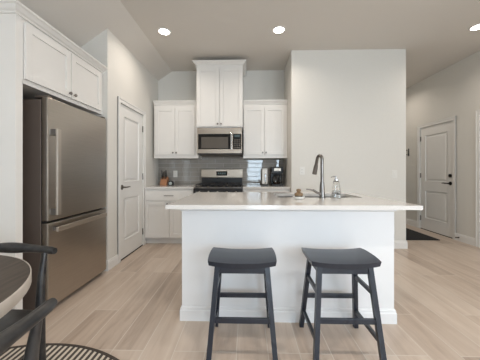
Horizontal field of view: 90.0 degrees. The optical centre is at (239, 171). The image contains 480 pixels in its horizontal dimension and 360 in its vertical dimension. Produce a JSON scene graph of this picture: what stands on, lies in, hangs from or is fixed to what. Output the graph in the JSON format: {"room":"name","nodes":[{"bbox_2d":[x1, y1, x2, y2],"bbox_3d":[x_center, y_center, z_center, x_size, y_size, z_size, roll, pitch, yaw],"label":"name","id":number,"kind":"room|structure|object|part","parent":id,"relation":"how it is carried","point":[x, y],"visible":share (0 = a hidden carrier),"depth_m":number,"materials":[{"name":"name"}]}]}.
{"room":"kitchen","nodes":[
{"label":"kitchen","id":0,"kind":"room"},
{"bbox_2d":[80,28,112,259],"bbox_3d":[-1.962,-0.273,2.865,0.835,2.847,0.110,0,0,1],"label":"wall","id":1,"kind":"structure","parent":0,"point":[100,47],"depth_m":2.82,"materials":[{"name":"white paint"}]},
{"bbox_2d":[104,254,117,270],"bbox_3d":[-1.943,1.090,2.908,0.830,0.120,0.228,0,0,1],"label":"baseboard","id":2,"kind":"structure","parent":1,"relation":"attached to","point":[113,261],"depth_m":2.86,"materials":[{"name":"paint"}]},
{"bbox_2d":[113,35,157,255],"bbox_3d":[-1.579,-0.278,3.666,0.110,2.858,1.510,0,0,1],"label":"wall","id":3,"kind":"structure","parent":0,"point":[132,82],"depth_m":3.45,"materials":[{"name":"white paint"}]},
{"bbox_2d":[117,96,145,263],"bbox_3d":[-1.549,0.099,3.421,0.162,2.102,0.817,0,0,1],"label":"door","id":4,"kind":"structure","parent":3,"relation":"in","point":[130,176],"depth_m":3.35,"materials":[{"name":"paint"}]},
{"bbox_2d":[158,70,283,155],"bbox_3d":[-0.768,-0.375,4.461,3.142,3.050,0.120,0,0,1],"label":"wall","id":5,"kind":"structure","parent":0,"point":[257,84],"depth_m":4.38,"materials":[{"name":"white paint"}]},
{"bbox_2d":[153,100,201,158],"bbox_3d":[-1.078,-0.717,4.209,0.754,0.967,0.378,0,0,1],"label":"upper cabinet","id":6,"kind":"object","parent":5,"relation":"attached to","point":[175,130],"visible":0.98,"depth_m":4.06,"materials":[{"name":"paint"}]},
{"bbox_3d":[-1.268,-0.688,4.063,0.334,0.795,0.020,0,0,1],"label":"door","id":7,"kind":"part","parent":6,"relation":"part of","materials":[{"name":"paint"}]},
{"bbox_3d":[-1.082,-1.165,4.045,0.754,0.070,0.046,0,0,1],"label":"crown moulding","id":8,"kind":"part","parent":6,"relation":"part of","materials":[{"name":"paint"}]},
{"bbox_3d":[-1.082,-0.245,4.065,0.754,0.024,0.005,0,0,1],"label":"light rail","id":9,"kind":"part","parent":6,"relation":"part of","materials":[{"name":"paint"}]},
{"bbox_3d":[-0.929,-0.688,4.054,0.334,0.795,0.020,0,0,1],"label":"door","id":10,"kind":"part","parent":6,"relation":"part of","materials":[{"name":"paint"}]},
{"bbox_2d":[192,60,245,132],"bbox_3d":[-0.323,-1.246,4.090,0.862,1.060,0.578,0,0,1],"label":"upper cabinet","id":11,"kind":"object","parent":5,"relation":"attached to","point":[219,83],"visible":0.99,"depth_m":3.85,"materials":[{"name":"paint"}]},
{"bbox_3d":[-0.511,-1.204,3.854,0.358,0.941,0.020,0,0,1],"label":"door","id":12,"kind":"part","parent":11,"relation":"part of","materials":[{"name":"paint"}]},
{"bbox_3d":[-0.323,-1.748,4.085,0.862,0.056,0.568,0,0,1],"label":"crown moulding","id":13,"kind":"part","parent":11,"relation":"part of","materials":[{"name":"paint"}]},
{"bbox_3d":[-0.147,-1.204,3.845,0.358,0.941,0.020,0,0,1],"label":"door","id":14,"kind":"part","parent":11,"relation":"part of","materials":[{"name":"paint"}]},
{"bbox_2d":[197,128,241,156],"bbox_3d":[-0.323,-0.497,4.092,0.717,0.430,0.574,0,0,1],"label":"microwave","id":15,"kind":"object","parent":5,"relation":"attached to","point":[211,142],"visible":1,"depth_m":3.85,"materials":[{"name":"grey metal"}]},
{"bbox_3d":[-0.403,-0.505,3.866,0.568,0.406,0.029,0,0,1],"label":"door","id":16,"kind":"part","parent":15,"relation":"part of","materials":[{"name":"metal"}]},
{"bbox_3d":[-0.139,-0.487,3.823,0.024,0.275,0.046,0,0,1],"label":"handle","id":17,"kind":"part","parent":15,"relation":"part of","materials":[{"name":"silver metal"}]},
{"bbox_3d":[-0.043,-0.505,3.857,0.146,0.406,0.029,0,0,1],"label":"control panel","id":18,"kind":"part","parent":15,"relation":"part of","materials":[{"name":"metal"}]},
{"bbox_2d":[158,156,283,184],"bbox_3d":[-0.351,-0.028,4.385,2.304,0.525,0.010,0,0,1],"label":"backsplash","id":19,"kind":"structure","parent":5,"relation":"attached to","point":[188,170],"depth_m":4.38,"materials":[{"name":"grey tile"}]},
{"bbox_2d":[243,100,287,158],"bbox_3d":[0.427,-0.717,4.171,0.735,0.967,0.378,0,0,1],"label":"upper cabinet","id":20,"kind":"object","parent":5,"relation":"attached to","point":[264,121],"visible":1,"depth_m":4.02,"materials":[{"name":"paint"}]},
{"bbox_3d":[0.236,-0.688,4.025,0.338,0.795,0.020,0,0,1],"label":"door","id":21,"kind":"part","parent":20,"relation":"part of","materials":[{"name":"paint"}]},
{"bbox_3d":[0.423,-0.245,4.027,0.735,0.024,0.005,0,0,1],"label":"light rail","id":22,"kind":"part","parent":20,"relation":"part of","materials":[{"name":"paint"}]},
{"bbox_3d":[0.423,-1.165,4.008,0.735,0.070,0.046,0,0,1],"label":"crown moulding","id":23,"kind":"part","parent":20,"relation":"part of","materials":[{"name":"paint"}]},
{"bbox_3d":[0.579,-0.688,4.017,0.338,0.795,0.020,0,0,1],"label":"door","id":24,"kind":"part","parent":20,"relation":"part of","materials":[{"name":"paint"}]},
{"bbox_2d":[11,224,479,359],"bbox_3d":[0.596,1.190,1.636,6.410,0.080,9.700,0,0,1],"label":"floor","id":25,"kind":"structure","parent":0,"point":[130,310],"depth_m":1.82,"materials":[{"name":"brown wood"}]},
{"bbox_2d":[0,0,106,308],"bbox_3d":[-1.976,-0.032,2.251,0.836,2.364,1.118,0,0,1],"label":"tall cabinet","id":26,"kind":"object","parent":25,"relation":"on","point":[36,58],"visible":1,"depth_m":1.80,"materials":[{"name":"paint"}]},
{"bbox_3d":[-2.017,-0.007,1.779,0.778,2.315,0.057,0,0,1],"label":"panel","id":27,"kind":"part","parent":26,"relation":"part of","materials":[{"name":"paint"}]},
{"bbox_3d":[-1.612,-0.912,2.037,0.020,0.425,0.466,0,0,1],"label":"door","id":28,"kind":"part","parent":26,"relation":"part of","materials":[{"name":"paint"}]},
{"bbox_3d":[-1.976,-1.181,2.251,0.836,0.066,1.118,0,0,1],"label":"crown moulding","id":29,"kind":"part","parent":26,"relation":"part of","materials":[{"name":"paint"}]},
{"bbox_3d":[-1.626,-0.915,2.297,0.018,0.500,1.008,0,0,1],"label":"frame","id":30,"kind":"part","parent":26,"relation":"part of","materials":[{"name":"paint"}]},
{"bbox_3d":[-1.600,-0.912,2.512,0.020,0.425,0.471,0,0,1],"label":"door","id":31,"kind":"part","parent":26,"relation":"part of","materials":[{"name":"paint"}]},
{"bbox_2d":[0,343,118,359],"bbox_3d":[-1.245,1.145,0.601,2.000,0.009,2.000,0,0,1],"label":"round rug","id":32,"kind":"object","parent":25,"relation":"on","point":[54,351],"visible":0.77,"depth_m":1.51,"materials":[{"name":"black fabric"}]},
{"bbox_2d":[0,255,31,317],"bbox_3d":[-1.275,0.770,0.612,1.124,0.740,1.124,0,0,1],"label":"dining table","id":33,"kind":"object","parent":32,"relation":"on","point":[15,273],"visible":1,"depth_m":0.89,"materials":[{"name":"brown wood"}]},
{"bbox_2d":[0,242,56,359],"bbox_3d":[-1.217,0.757,1.020,0.549,0.768,0.542,0,0,1],"label":"dining chair","id":34,"kind":"object","parent":32,"relation":"on","point":[13,316],"visible":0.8,"depth_m":1.21,"materials":[{"name":"black wood"}]},
{"bbox_3d":[-1.218,0.690,0.970,0.549,0.031,0.442,0,0,1],"label":"seat","id":35,"kind":"part","parent":34,"relation":"part of","materials":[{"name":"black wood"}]},
{"bbox_3d":[-1.211,0.402,1.261,0.516,0.058,0.059,0,0,1],"label":"rail","id":36,"kind":"part","parent":34,"relation":"part of","materials":[{"name":"black wood"}]},
{"bbox_3d":[-1.010,0.778,1.224,0.042,0.724,0.062,0,0,1],"label":"leg","id":37,"kind":"part","parent":34,"relation":"part of","materials":[{"name":"black wood"}]},
{"bbox_2d":[0,298,57,359],"bbox_3d":[-0.817,0.757,0.498,0.542,0.768,0.549,0,0,1],"label":"dining chair","id":38,"kind":"object","parent":32,"relation":"on","point":[32,322],"visible":1,"depth_m":0.67,"materials":[{"name":"black wood"}]},
{"bbox_3d":[-0.602,0.778,0.695,0.062,0.724,0.042,0,0,1],"label":"leg","id":39,"kind":"part","parent":38,"relation":"part of","materials":[{"name":"black wood"}]},
{"bbox_2d":[23,95,106,309],"bbox_3d":[-1.893,0.266,2.334,0.859,1.768,0.808,0,0,1],"label":"refrigerator","id":40,"kind":"object","parent":25,"relation":"on","point":[64,145],"visible":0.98,"depth_m":2.08,"materials":[{"name":"grey metal"}]},
{"bbox_3d":[-1.482,0.000,1.961,0.020,0.700,0.038,0,0,1],"label":"handle","id":41,"kind":"part","parent":40,"relation":"part of","materials":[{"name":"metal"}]},
{"bbox_3d":[-1.555,0.759,2.325,0.056,0.692,0.808,0,0,1],"label":"freezer drawer","id":42,"kind":"part","parent":40,"relation":"part of","materials":[{"name":"metal"}]},
{"bbox_3d":[-1.555,-0.102,2.325,0.056,1.000,0.808,0,0,1],"label":"door","id":43,"kind":"part","parent":40,"relation":"part of","materials":[{"name":"metal"}]},
{"bbox_3d":[-1.478,0.466,2.294,0.020,0.040,0.688,0,0,1],"label":"handle","id":44,"kind":"part","parent":40,"relation":"part of","materials":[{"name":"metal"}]},
{"bbox_2d":[145,189,192,242],"bbox_3d":[-1.111,0.709,4.077,0.801,0.882,0.662,0,0,1],"label":"base cabinet","id":45,"kind":"object","parent":25,"relation":"on","point":[162,225],"visible":0.65,"depth_m":3.79,"materials":[{"name":"paint"}]},
{"bbox_3d":[-1.308,0.747,3.794,0.382,0.570,0.020,0,0,1],"label":"door","id":46,"kind":"part","parent":45,"relation":"part of","materials":[{"name":"paint"}]},
{"bbox_3d":[-1.114,0.372,3.789,0.769,0.155,0.020,0,0,1],"label":"drawer","id":47,"kind":"part","parent":45,"relation":"part of","materials":[{"name":"paint"}]},
{"bbox_2d":[144,185,198,188],"bbox_3d":[-1.111,0.251,4.083,0.802,0.031,0.629,0,0,1],"label":"countertop","id":48,"kind":"structure","parent":45,"relation":"on","point":[153,186],"depth_m":3.78,"materials":[{"name":"white stone"}]},
{"bbox_2d":[160,170,168,184],"bbox_3d":[-1.335,0.099,4.245,0.110,0.270,0.150,0,0,1],"label":"knife block","id":49,"kind":"object","parent":48,"relation":"on","point":[164,179],"visible":1,"depth_m":4.21,"materials":[{"name":"brown wood"}]},
{"bbox_3d":[-0.921,0.747,3.784,0.382,0.570,0.020,0,0,1],"label":"door","id":50,"kind":"part","parent":45,"relation":"part of","materials":[{"name":"paint"}]},
{"bbox_2d":[193,169,242,192],"bbox_3d":[-0.332,0.550,3.998,0.753,1.200,0.760,0,0,1],"label":"gas range","id":51,"kind":"object","parent":25,"relation":"on","point":[213,180],"visible":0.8,"depth_m":4.29,"materials":[{"name":"grey metal"}]},
{"bbox_3d":[-0.340,0.300,3.687,0.753,0.100,0.035,0,0,1],"label":"control panel","id":52,"kind":"part","parent":51,"relation":"part of","materials":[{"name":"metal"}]},
{"bbox_2d":[194,185,242,188],"bbox_3d":[-0.332,0.243,3.994,0.753,0.023,0.618,0,0,1],"label":"cooktop","id":53,"kind":"object","parent":51,"relation":"in","point":[200,186],"depth_m":3.69,"materials":[{"name":"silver metal"}]},
{"bbox_3d":[-0.326,0.025,4.291,0.195,0.080,0.003,0,0,1],"label":"clock panel","id":54,"kind":"part","parent":51,"relation":"part of","materials":[{"name":"black glass"}]},
{"bbox_2d":[206,247,277,359],"bbox_3d":[0.016,0.845,1.605,0.436,0.610,0.400,0,0,1],"label":"bar stool","id":55,"kind":"object","parent":25,"relation":"on","point":[224,260],"visible":1,"depth_m":1.48,"materials":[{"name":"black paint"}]},
{"bbox_3d":[-0.165,0.865,1.465,0.041,0.570,0.133,0,0,31],"label":"leg","id":56,"kind":"part","parent":55,"relation":"part of","materials":[{"name":"blue paint"}]},
{"bbox_3d":[-0.158,0.865,1.754,0.041,0.570,0.133,0,0,-28],"label":"leg","id":57,"kind":"part","parent":55,"relation":"part of","materials":[{"name":"blue paint"}]},
{"bbox_3d":[0.016,0.567,1.605,0.436,0.054,0.284,0,0,1],"label":"seat","id":58,"kind":"part","parent":55,"relation":"part of","materials":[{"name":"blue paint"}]},
{"bbox_3d":[0.197,0.865,1.746,0.041,0.570,0.133,0,0,31],"label":"leg","id":59,"kind":"part","parent":55,"relation":"part of","materials":[{"name":"blue paint"}]},
{"bbox_3d":[0.190,0.865,1.456,0.041,0.570,0.133,0,0,-28],"label":"leg","id":60,"kind":"part","parent":55,"relation":"part of","materials":[{"name":"blue paint"}]},
{"bbox_2d":[243,189,289,191],"bbox_3d":[0.421,0.709,4.039,0.740,0.882,0.662,0,0,1],"label":"base cabinet","id":61,"kind":"object","parent":25,"relation":"on","point":[244,190],"visible":0.03,"depth_m":3.76,"materials":[{"name":"paint"}]},
{"bbox_2d":[243,185,289,188],"bbox_3d":[0.421,0.251,4.045,0.740,0.031,0.629,0,0,1],"label":"countertop","id":62,"kind":"structure","parent":61,"relation":"on","point":[244,186],"depth_m":3.74,"materials":[{"name":"white stone"}]},
{"bbox_2d":[261,168,267,185],"bbox_3d":[0.430,0.085,4.191,0.110,0.299,0.120,0,0,1],"label":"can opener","id":63,"kind":"object","parent":62,"relation":"on","point":[264,170],"visible":0.99,"depth_m":4.14,"materials":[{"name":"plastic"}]},
{"bbox_2d":[270,167,282,185],"bbox_3d":[0.633,0.074,4.135,0.196,0.319,0.261,0,0,1],"label":"coffee maker","id":64,"kind":"object","parent":62,"relation":"on","point":[275,172],"visible":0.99,"depth_m":4.06,"materials":[{"name":"black plastic"}]},
{"bbox_3d":[0.418,0.372,3.751,0.708,0.155,0.020,0,0,1],"label":"drawer","id":65,"kind":"part","parent":61,"relation":"part of","materials":[{"name":"paint"}]},
{"bbox_2d":[180,209,396,323],"bbox_3d":[0.372,0.708,2.296,1.653,0.884,0.926,0,0,1],"label":"kitchen island","id":66,"kind":"object","parent":25,"relation":"on","point":[286,232],"visible":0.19,"depth_m":1.85,"materials":[{"name":"paint"}]},
{"bbox_3d":[0.371,0.284,2.273,1.649,0.036,0.876,0,0,1],"label":"trim","id":67,"kind":"part","parent":66,"relation":"part of","materials":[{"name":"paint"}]},
{"bbox_3d":[0.371,1.096,2.272,1.653,0.108,0.878,0,0,1],"label":"baseboard","id":68,"kind":"part","parent":66,"relation":"part of","materials":[{"name":"paint"}]},
{"bbox_2d":[165,192,422,209],"bbox_3d":[0.384,0.250,2.241,1.805,0.030,1.100,0,0,1],"label":"island countertop","id":69,"kind":"structure","parent":66,"relation":"on","point":[198,200],"depth_m":1.85,"materials":[{"name":"white stone"}]},
{"bbox_2d":[277,196,348,197],"bbox_3d":[0.748,0.370,2.412,0.799,0.208,0.414,0,0,1],"label":"sink","id":70,"kind":"object","parent":69,"relation":"in","point":[277,196],"visible":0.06,"depth_m":2.61,"materials":[{"name":"silver metal"}]},
{"bbox_2d":[306,154,325,197],"bbox_3d":[0.702,0.035,2.182,0.140,0.399,0.218,0,0,32],"label":"faucet","id":71,"kind":"object","parent":69,"relation":"on","point":[321,193],"visible":1,"depth_m":2.16,"materials":[{"name":"silver metal"}]},
{"bbox_3d":[0.662,0.179,2.143,0.148,0.065,0.024,0,0,-15],"label":"lever","id":72,"kind":"part","parent":71,"relation":"part of","materials":[{"name":"silver metal"}]},
{"bbox_3d":[0.729,-0.032,2.212,0.029,0.264,0.121,0,0,-16],"label":"spout","id":73,"kind":"part","parent":71,"relation":"part of","materials":[{"name":"silver metal"}]},
{"bbox_2d":[331,176,340,197],"bbox_3d":[0.866,0.135,2.164,0.082,0.199,0.082,0,0,1],"label":"soap dispenser","id":74,"kind":"object","parent":69,"relation":"on","point":[336,193],"visible":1,"depth_m":2.14,"materials":[{"name":"clear glass"}]},
{"bbox_3d":[0.510,0.223,2.088,0.102,0.022,0.102,0,0,1],"label":"dish","id":75,"kind":"object","parent":69,"relation":"on","visible":0},
{"bbox_2d":[294,189,302,196],"bbox_3d":[0.510,0.184,2.088,0.074,0.076,0.074,0,0,1],"label":"scrub brush","id":76,"kind":"object","parent":75,"relation":"in","point":[298,193],"visible":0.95,"depth_m":2.07,"materials":[{"name":"brown wood"}]},
{"bbox_2d":[299,247,386,359],"bbox_3d":[0.652,0.845,1.599,0.436,0.610,0.400,0,0,1],"label":"bar stool","id":77,"kind":"object","parent":25,"relation":"on","point":[354,261],"visible":1,"depth_m":1.48,"materials":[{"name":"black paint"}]},
{"bbox_3d":[0.478,0.865,1.749,0.041,0.570,0.133,0,0,-28],"label":"leg","id":78,"kind":"part","parent":77,"relation":"part of","materials":[{"name":"blue paint"}]},
{"bbox_3d":[0.471,0.865,1.459,0.041,0.570,0.133,0,0,31],"label":"leg","id":79,"kind":"part","parent":77,"relation":"part of","materials":[{"name":"blue paint"}]},
{"bbox_3d":[0.652,0.567,1.599,0.436,0.054,0.284,0,0,1],"label":"seat","id":80,"kind":"part","parent":77,"relation":"part of","materials":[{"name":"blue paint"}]},
{"bbox_3d":[0.833,0.865,1.740,0.041,0.570,0.133,0,0,31],"label":"leg","id":81,"kind":"part","parent":77,"relation":"part of","materials":[{"name":"blue paint"}]},
{"bbox_3d":[0.826,0.865,1.450,0.041,0.570,0.133,0,0,-28],"label":"leg","id":82,"kind":"part","parent":77,"relation":"part of","materials":[{"name":"blue paint"}]},
{"bbox_2d":[406,228,438,239],"bbox_3d":[2.981,1.144,4.785,0.802,0.012,1.485,0,0,1],"label":"door mat","id":83,"kind":"object","parent":25,"relation":"on","point":[410,234],"visible":0.29,"depth_m":4.24,"materials":[{"name":"black fabric"}]},
{"bbox_2d":[18,0,479,88],"bbox_3d":[0.596,-1.715,1.636,6.410,0.870,9.700,0,0,1],"label":"ceiling","id":84,"kind":"structure","parent":0,"point":[435,36],"depth_m":3.01,"materials":[{"name":"white paint"}]},
{"bbox_2d":[157,28,170,35],"bbox_3d":[-0.997,-1.846,3.161,0.176,0.008,0.176,0,0,1],"label":"recessed light","id":85,"kind":"object","parent":84,"relation":"in","point":[163,31],"visible":1,"depth_m":3.15,"materials":[{"name":"paint"}]},
{"bbox_2d":[272,26,285,33],"bbox_3d":[0.505,-1.846,3.123,0.176,0.008,0.176,0,0,1],"label":"recessed light","id":86,"kind":"object","parent":84,"relation":"in","point":[278,29],"visible":1,"depth_m":3.11,"materials":[{"name":"white"}]},
{"bbox_2d":[468,23,479,30],"bbox_3d":[3.032,-1.846,3.060,0.176,0.008,0.176,0,0,1],"label":"recessed light","id":87,"kind":"object","parent":84,"relation":"in","point":[476,27],"visible":1,"depth_m":3.08,"materials":[{"name":"white"}]},
{"bbox_2d":[284,56,289,186],"bbox_3d":[0.855,-0.375,4.125,0.120,3.050,0.710,0,0,1],"label":"wall","id":88,"kind":"structure","parent":0,"point":[287,67],"depth_m":4.00,"materials":[{"name":"white paint"}]},
{"bbox_2d":[290,49,405,239],"bbox_3d":[1.641,-0.375,3.690,1.713,3.050,0.120,0,0,1],"label":"wall","id":89,"kind":"structure","parent":0,"point":[348,107],"depth_m":3.63,"materials":[{"name":"white paint"}]},
{"bbox_2d":[300,167,304,174],"bbox_3d":[0.943,-0.015,3.643,0.076,0.120,0.009,0,0,1],"label":"wall outlet","id":90,"kind":"object","parent":89,"relation":"attached to","point":[302,169],"visible":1,"depth_m":3.64,"materials":[{"name":"white plastic"}]},
{"bbox_2d":[394,218,416,248],"bbox_3d":[2.242,1.090,4.923,2.883,0.120,2.645,0,0,1],"label":"baseboard","id":91,"kind":"structure","parent":89,"relation":"attached to","point":[398,244],"depth_m":3.60,"materials":[{"name":"paint"}]},
{"bbox_2d":[406,51,479,237],"bbox_3d":[3.667,-0.374,1.619,0.130,3.051,9.420,0,0,1],"label":"wall","id":92,"kind":"structure","parent":0,"point":[454,90],"depth_m":4.06,"materials":[{"name":"white paint"}]},
{"bbox_2d":[417,116,455,239],"bbox_3d":[3.693,0.099,4.514,0.162,2.102,0.904,0,0,1],"label":"door","id":93,"kind":"structure","parent":92,"relation":"in","point":[437,175],"depth_m":4.48,"materials":[{"name":"paint"}]},
{"bbox_2d":[455,233,474,245],"bbox_3d":[3.651,1.090,3.885,0.015,0.120,0.356,0,0,1],"label":"baseboard","id":94,"kind":"structure","parent":92,"relation":"attached to","point":[462,238],"depth_m":3.88,"materials":[{"name":"paint"}]},
{"bbox_2d":[475,109,479,247],"bbox_3d":[3.661,0.099,3.237,0.162,2.102,0.939,0,0,1],"label":"door","id":95,"kind":"structure","parent":92,"relation":"in","point":[477,112],"depth_m":3.68,"materials":[{"name":"paint"}]}
]}

